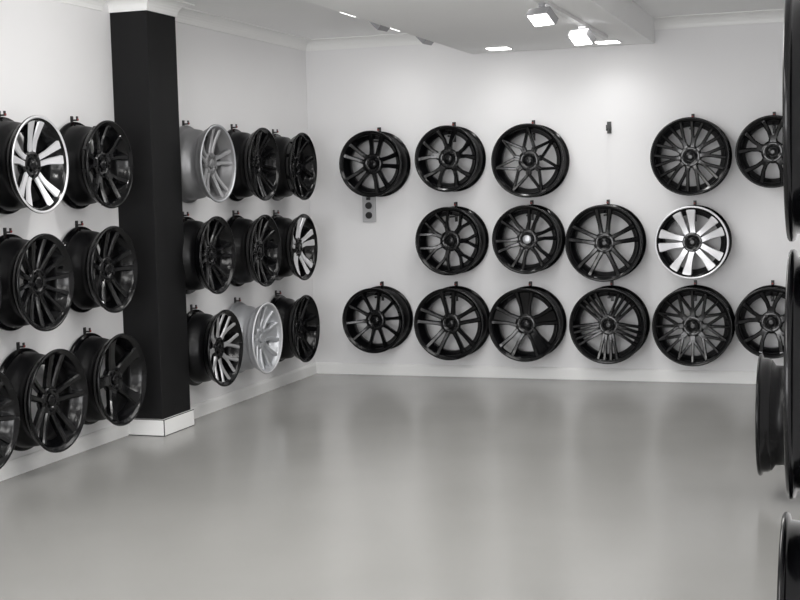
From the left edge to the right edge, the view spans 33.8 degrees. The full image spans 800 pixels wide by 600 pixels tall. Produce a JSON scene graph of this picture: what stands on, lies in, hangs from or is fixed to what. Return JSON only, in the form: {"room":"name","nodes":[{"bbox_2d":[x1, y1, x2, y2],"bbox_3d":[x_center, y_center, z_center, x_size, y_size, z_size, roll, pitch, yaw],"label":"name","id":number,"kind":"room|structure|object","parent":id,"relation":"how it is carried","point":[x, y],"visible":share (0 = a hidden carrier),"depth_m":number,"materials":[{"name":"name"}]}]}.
{"room":"wheel rim showroom","nodes":[
{"label":"wheel rim showroom","id":0,"kind":"room"},
{"bbox_2d":[106,0,194,435],"bbox_3d":[-1.379,-0.464,7.487,0.313,2.440,0.496,0,5,19],"label":"pillar","id":1,"kind":"structure","parent":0,"point":[143,32],"depth_m":7.37,"materials":[{"name":"black paint"}]},
{"bbox_2d":[0,0,314,460],"bbox_3d":[-2.647,-0.158,4.321,0.300,2.440,11.470,0,5,19],"label":"wall","id":2,"kind":"structure","parent":0,"point":[56,57],"depth_m":7.27,"materials":[{"name":"white paint"}]},
{"bbox_2d":[0,278,1,306],"bbox_3d":[-1.996,-0.047,5.812,0.230,0.493,0.463,0,5,19],"label":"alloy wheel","id":3,"kind":"object","parent":2,"relation":"attached to","point":[0,278],"visible":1,"depth_m":5.99,"materials":[{"name":"black metal"}]},
{"bbox_2d":[0,372,19,468],"bbox_3d":[-1.956,0.533,5.938,0.230,0.512,0.482,0,5,19],"label":"alloy wheel","id":4,"kind":"object","parent":2,"relation":"attached to","point":[9,404],"visible":1,"depth_m":6.09,"materials":[{"name":"black metal"}]},
{"bbox_2d":[0,111,68,213],"bbox_3d":[-1.820,-0.663,6.319,0.230,0.499,0.469,0,5,19],"label":"alloy wheel","id":5,"kind":"object","parent":2,"relation":"attached to","point":[42,165],"visible":1,"depth_m":6.30,"materials":[{"name":"silver metal"}]},
{"bbox_2d":[0,228,73,331],"bbox_3d":[-1.806,-0.100,6.368,0.230,0.503,0.473,0,5,19],"label":"alloy wheel","id":6,"kind":"object","parent":2,"relation":"attached to","point":[47,285],"visible":1,"depth_m":6.33,"materials":[{"name":"black metal"}]},
{"bbox_2d":[0,342,87,452],"bbox_3d":[-1.772,0.477,6.475,0.230,0.540,0.509,0,5,19],"label":"alloy wheel","id":7,"kind":"object","parent":2,"relation":"attached to","point":[61,401],"visible":0.97,"depth_m":6.45,"materials":[{"name":"black metal"}]},
{"bbox_2d":[0,424,128,480],"bbox_3d":[-2.992,1.129,3.237,0.016,0.082,8.975,0,5,19],"label":"baseboard","id":8,"kind":"structure","parent":2,"relation":"attached to","point":[31,461],"depth_m":6.82,"materials":[{"name":"white paint"}]},
{"bbox_2d":[53,0,106,10],"bbox_3d":[-3.030,-1.220,2.991,0.083,0.075,8.907,0,5,19],"label":"trim","id":9,"kind":"structure","parent":2,"relation":"attached to","point":[91,4],"depth_m":7.06,"materials":[{"name":"white"}]},
{"bbox_2d":[59,116,133,208],"bbox_3d":[-1.618,-0.724,6.913,0.230,0.489,0.459,0,5,19],"label":"alloy wheel","id":10,"kind":"object","parent":2,"relation":"attached to","point":[110,164],"visible":0.97,"depth_m":6.86,"materials":[{"name":"black metal"}]},
{"bbox_2d":[62,221,137,312],"bbox_3d":[-1.604,-0.176,6.960,0.230,0.489,0.459,0,5,19],"label":"alloy wheel","id":11,"kind":"object","parent":2,"relation":"attached to","point":[113,287],"visible":0.94,"depth_m":6.91,"materials":[{"name":"black metal"}]},
{"bbox_2d":[69,327,146,425],"bbox_3d":[-1.580,0.409,7.039,0.230,0.524,0.494,0,5,19],"label":"alloy wheel","id":12,"kind":"object","parent":2,"relation":"attached to","point":[123,379],"visible":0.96,"depth_m":7.00,"materials":[{"name":"black metal"}]},
{"bbox_2d":[179,120,235,202],"bbox_3d":[-1.176,-0.822,7.803,0.230,0.492,0.462,0,5,19],"label":"alloy wheel","id":13,"kind":"object","parent":2,"relation":"attached to","point":[208,159],"visible":0.9,"depth_m":7.75,"materials":[{"name":"grey paint"}]},
{"bbox_2d":[183,212,235,293],"bbox_3d":[-1.179,-0.280,7.802,0.230,0.492,0.462,0,5,19],"label":"alloy wheel","id":14,"kind":"object","parent":2,"relation":"attached to","point":[209,253],"visible":0.91,"depth_m":7.76,"materials":[{"name":"black metal"}]},
{"bbox_2d":[187,304,242,386],"bbox_3d":[-1.146,0.272,7.907,0.230,0.492,0.462,0,5,19],"label":"alloy wheel","id":15,"kind":"object","parent":2,"relation":"attached to","point":[215,343],"visible":0.98,"depth_m":7.85,"materials":[{"name":"black metal"}]},
{"bbox_2d":[175,7,310,50],"bbox_3d":[-0.982,-1.756,8.588,0.083,0.075,2.067,0,5,19],"label":"trim","id":16,"kind":"structure","parent":2,"relation":"attached to","point":[185,15],"depth_m":8.47,"materials":[{"name":"white paint"}]},
{"bbox_2d":[227,124,279,201],"bbox_3d":[-0.967,-0.881,8.416,0.230,0.496,0.466,0,5,19],"label":"alloy wheel","id":17,"kind":"object","parent":2,"relation":"attached to","point":[256,153],"visible":0.94,"depth_m":8.37,"materials":[{"name":"black metal"}]},
{"bbox_2d":[190,362,316,418],"bbox_3d":[-0.966,0.599,8.771,0.016,0.082,2.135,0,5,19],"label":"baseboard","id":18,"kind":"structure","parent":2,"relation":"attached to","point":[203,408],"depth_m":8.70,"materials":[{"name":"white"}]},
{"bbox_2d":[227,210,280,286],"bbox_3d":[-0.960,-0.331,8.444,0.230,0.492,0.462,0,5,19],"label":"alloy wheel","id":19,"kind":"object","parent":2,"relation":"attached to","point":[257,242],"visible":0.93,"depth_m":8.39,"materials":[{"name":"black metal"}]},
{"bbox_2d":[229,297,282,373],"bbox_3d":[-0.952,0.229,8.474,0.230,0.492,0.462,0,5,19],"label":"alloy wheel","id":20,"kind":"object","parent":2,"relation":"attached to","point":[261,326],"visible":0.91,"depth_m":8.44,"materials":[{"name":"silver metal"}]},
{"bbox_2d":[272,129,316,200],"bbox_3d":[-0.761,-0.928,9.020,0.230,0.492,0.462,0,5,19],"label":"alloy wheel","id":21,"kind":"object","parent":2,"relation":"attached to","point":[297,155],"visible":0.88,"depth_m":8.99,"materials":[{"name":"black metal"}]},
{"bbox_2d":[271,210,317,279],"bbox_3d":[-0.757,-0.378,9.039,0.230,0.486,0.456,0,5,19],"label":"alloy wheel","id":22,"kind":"object","parent":2,"relation":"attached to","point":[298,236],"visible":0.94,"depth_m":9.00,"materials":[{"name":"black metal"}]},
{"bbox_2d":[270,290,319,361],"bbox_3d":[-0.746,0.181,9.078,0.230,0.496,0.466,0,5,19],"label":"alloy wheel","id":23,"kind":"object","parent":2,"relation":"attached to","point":[300,320],"visible":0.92,"depth_m":9.04,"materials":[{"name":"black metal"}]},
{"bbox_2d":[0,373,799,599],"bbox_3d":[-0.642,1.107,3.863,4.500,0.100,11.670,0,5,19],"label":"floor","id":24,"kind":"structure","parent":0,"point":[317,486],"depth_m":5.73,"materials":[{"name":"paint"}]},
{"bbox_2d":[179,0,784,38],"bbox_3d":[-0.706,-1.423,3.644,4.500,0.100,11.670,0,5,19],"label":"ceiling","id":25,"kind":"structure","parent":0,"point":[302,18],"depth_m":8.21,"materials":[{"name":"paint"}]},
{"bbox_2d":[369,21,389,31],"label":"track lighting","id":26,"kind":"object","parent":25,"relation":"attached to","point":[386,29],"depth_m":7.90,"materials":[{"name":"white plastic"}]},
{"bbox_2d":[415,36,433,44],"label":"track lighting","id":27,"kind":"object","parent":25,"relation":"attached to","point":[423,41],"depth_m":8.75,"materials":[{"name":"white plastic"}]},
{"bbox_2d":[304,0,654,53],"bbox_3d":[-0.749,-1.282,3.566,1.270,0.165,11.470,0,5,19],"label":"ceiling soffit","id":28,"kind":"structure","parent":25,"relation":"attached to","point":[469,26],"depth_m":7.45,"materials":[{"name":"white paint"}]},
{"bbox_2d":[484,46,512,50],"bbox_3d":[0.660,-1.682,8.792,0.164,0.010,0.164,0,5,19],"label":"recessed light","id":29,"kind":"object","parent":28,"relation":"in","point":[498,47],"depth_m":8.74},
{"bbox_2d":[595,39,621,43],"bbox_3d":[1.351,-1.679,8.556,0.164,0.010,0.164,0,5,19],"label":"recessed light","id":30,"kind":"object","parent":28,"relation":"in","point":[615,40],"depth_m":8.51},
{"bbox_2d":[526,0,607,45],"bbox_3d":[0.270,-1.305,5.247,0.161,0.130,6.300,0,5,19],"label":"track lighting","id":31,"kind":"object","parent":25,"relation":"attached to","point":[544,15],"visible":1,"depth_m":6.96,"materials":[{"name":"white plastic"}]},
{"bbox_2d":[306,22,799,370],"bbox_3d":[1.163,-0.670,9.135,4.500,2.440,0.150,0,5,19],"label":"wall","id":32,"kind":"structure","parent":0,"point":[730,77],"depth_m":9.08,"materials":[{"name":"white paint"}]},
{"bbox_2d":[362,196,375,221],"bbox_3d":[-0.224,-0.660,9.513,0.100,0.195,0.033,0,5,19],"label":"power outlet","id":33,"kind":"object","parent":32,"relation":"attached to","point":[368,203],"visible":0.82,"depth_m":9.50,"materials":[{"name":"grey plastic"}]},
{"bbox_2d":[306,33,434,50],"bbox_3d":[-0.111,-1.843,9.335,1.250,0.075,0.083,0,5,19],"label":"trim","id":34,"kind":"structure","parent":32,"relation":"attached to","point":[398,39],"depth_m":9.40,"materials":[{"name":"white"}]},
{"bbox_2d":[339,127,410,196],"bbox_3d":[-0.176,-0.982,9.361,0.468,0.498,0.230,0,5,19],"label":"alloy wheel","id":35,"kind":"object","parent":32,"relation":"attached to","point":[372,163],"visible":1,"depth_m":9.31,"materials":[{"name":"black metal"}]},
{"bbox_2d":[342,281,412,352],"bbox_3d":[-0.158,0.123,9.460,0.468,0.498,0.230,0,5,19],"label":"alloy wheel","id":36,"kind":"object","parent":32,"relation":"attached to","point":[376,319],"visible":1,"depth_m":9.41,"materials":[{"name":"black metal"}]},
{"bbox_2d":[415,122,485,191],"bbox_3d":[0.353,-1.000,9.179,0.458,0.488,0.230,0,5,19],"label":"alloy wheel","id":37,"kind":"object","parent":32,"relation":"attached to","point":[448,158],"visible":1,"depth_m":9.13,"materials":[{"name":"black metal"}]},
{"bbox_2d":[414,281,489,359],"bbox_3d":[0.372,0.145,9.281,0.508,0.538,0.230,0,5,19],"label":"alloy wheel","id":38,"kind":"object","parent":32,"relation":"attached to","point":[450,323],"visible":0.98,"depth_m":9.23,"materials":[{"name":"black metal"}]},
{"bbox_2d":[415,202,488,275],"bbox_3d":[0.367,-0.432,9.228,0.478,0.507,0.230,0,5,19],"label":"alloy wheel","id":39,"kind":"object","parent":32,"relation":"attached to","point":[450,240],"visible":1,"depth_m":9.18,"materials":[{"name":"black metal"}]},
{"bbox_2d":[488,281,566,361],"bbox_3d":[0.884,0.148,9.107,0.508,0.538,0.230,0,5,19],"label":"alloy wheel","id":40,"kind":"object","parent":32,"relation":"attached to","point":[525,324],"visible":1,"depth_m":9.05,"materials":[{"name":"black metal"}]},
{"bbox_2d":[492,200,565,273],"bbox_3d":[0.888,-0.435,9.050,0.470,0.500,0.230,0,5,19],"label":"alloy wheel","id":41,"kind":"object","parent":32,"relation":"attached to","point":[527,239],"visible":1,"depth_m":9.00,"materials":[{"name":"black metal"}]},
{"bbox_2d":[491,120,569,197],"bbox_3d":[0.894,-0.968,8.998,0.500,0.530,0.230,0,5,19],"label":"alloy wheel","id":42,"kind":"object","parent":32,"relation":"attached to","point":[528,160],"visible":1,"depth_m":8.94,"materials":[{"name":"black metal"}]},
{"bbox_2d":[316,362,756,383],"bbox_3d":[1.095,0.511,9.183,3.650,0.082,0.016,0,5,19],"label":"baseboard","id":43,"kind":"structure","parent":32,"relation":"attached to","point":[612,374],"depth_m":9.21,"materials":[{"name":"white"}]},
{"bbox_2d":[565,200,645,281],"bbox_3d":[1.390,-0.403,8.882,0.516,0.546,0.230,0,5,19],"label":"alloy wheel","id":44,"kind":"object","parent":32,"relation":"attached to","point":[604,242],"visible":1,"depth_m":8.82,"materials":[{"name":"black metal"}]},
{"bbox_2d":[606,122,611,133],"bbox_3d":[1.404,-1.165,8.873,0.030,0.080,0.100,0,5,19],"label":"wall hook","id":45,"kind":"object","parent":32,"relation":"attached to","point":[608,126],"visible":1,"depth_m":8.91,"materials":[{"name":"black metal"}]},
{"bbox_2d":[569,281,649,363],"bbox_3d":[1.423,0.150,8.923,0.516,0.546,0.230,0,5,19],"label":"alloy wheel","id":46,"kind":"object","parent":32,"relation":"attached to","point":[609,325],"visible":1,"depth_m":8.86,"materials":[{"name":"black metal"}]},
{"bbox_2d":[650,114,731,195],"bbox_3d":[1.916,-0.958,8.649,0.508,0.538,0.230,0,5,19],"label":"alloy wheel","id":47,"kind":"object","parent":32,"relation":"attached to","point":[690,156],"visible":1,"depth_m":8.58,"materials":[{"name":"black metal"}]},
{"bbox_2d":[654,200,731,278],"bbox_3d":[1.939,-0.400,8.694,0.481,0.511,0.230,0,5,19],"label":"alloy wheel","id":48,"kind":"object","parent":32,"relation":"attached to","point":[692,242],"visible":1,"depth_m":8.63,"materials":[{"name":"silver metal"}]},
{"bbox_2d":[652,280,734,365],"bbox_3d":[1.953,0.153,8.742,0.523,0.553,0.230,0,5,19],"label":"alloy wheel","id":49,"kind":"object","parent":32,"relation":"attached to","point":[692,325],"visible":1,"depth_m":8.68,"materials":[{"name":"black metal"}]},
{"bbox_2d":[653,9,784,29],"bbox_3d":[2.218,-1.832,8.541,1.130,0.075,0.083,0,5,19],"label":"trim","id":50,"kind":"structure","parent":32,"relation":"attached to","point":[771,15],"depth_m":8.60,"materials":[{"name":"white paint"}]},
{"bbox_2d":[735,112,782,187],"bbox_3d":[2.408,-0.971,8.480,0.462,0.492,0.230,0,5,19],"label":"alloy wheel","id":51,"kind":"object","parent":32,"relation":"attached to","point":[771,151],"visible":0.75,"depth_m":8.43,"materials":[{"name":"black metal"}]},
{"bbox_2d":[734,280,785,358],"bbox_3d":[2.426,0.125,8.579,0.462,0.492,0.230,0,5,19],"label":"alloy wheel","id":52,"kind":"object","parent":32,"relation":"attached to","point":[771,322],"visible":0.79,"depth_m":8.53,"materials":[{"name":"black metal"}]},
{"bbox_3d":[1.139,-0.140,3.030,0.400,2.440,11.470,0,5,19],"label":"wall","id":53,"kind":"structure","parent":0,"visible":0},
{"bbox_2d":[755,354,784,475],"bbox_3d":[1.673,0.480,5.628,0.262,0.554,0.524,0,5,19],"label":"alloy wheel","id":54,"kind":"object","parent":53,"relation":"attached to","point":[769,415],"visible":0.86,"depth_m":5.46,"materials":[{"name":"black metal"}]},
{"bbox_2d":[777,512,799,599],"bbox_3d":[0.941,0.711,2.823,0.234,0.554,0.524,0,5,19],"label":"alloy wheel","id":55,"kind":"object","parent":53,"relation":"attached to","point":[788,579],"visible":1,"depth_m":2.70,"materials":[{"name":"black metal"}]},
{"bbox_2d":[782,0,799,241],"bbox_3d":[0.920,-0.405,2.724,0.221,0.566,0.536,0,5,19],"label":"alloy wheel","id":56,"kind":"object","parent":53,"relation":"attached to","point":[790,83],"visible":1,"depth_m":2.53,"materials":[{"name":"black metal"}]},
{"bbox_2d":[783,249,799,499],"bbox_3d":[0.934,0.143,2.771,0.219,0.562,0.532,0,5,19],"label":"alloy wheel","id":57,"kind":"object","parent":53,"relation":"attached to","point":[791,376],"visible":1,"depth_m":2.58,"materials":[{"name":"black metal"}]}
]}

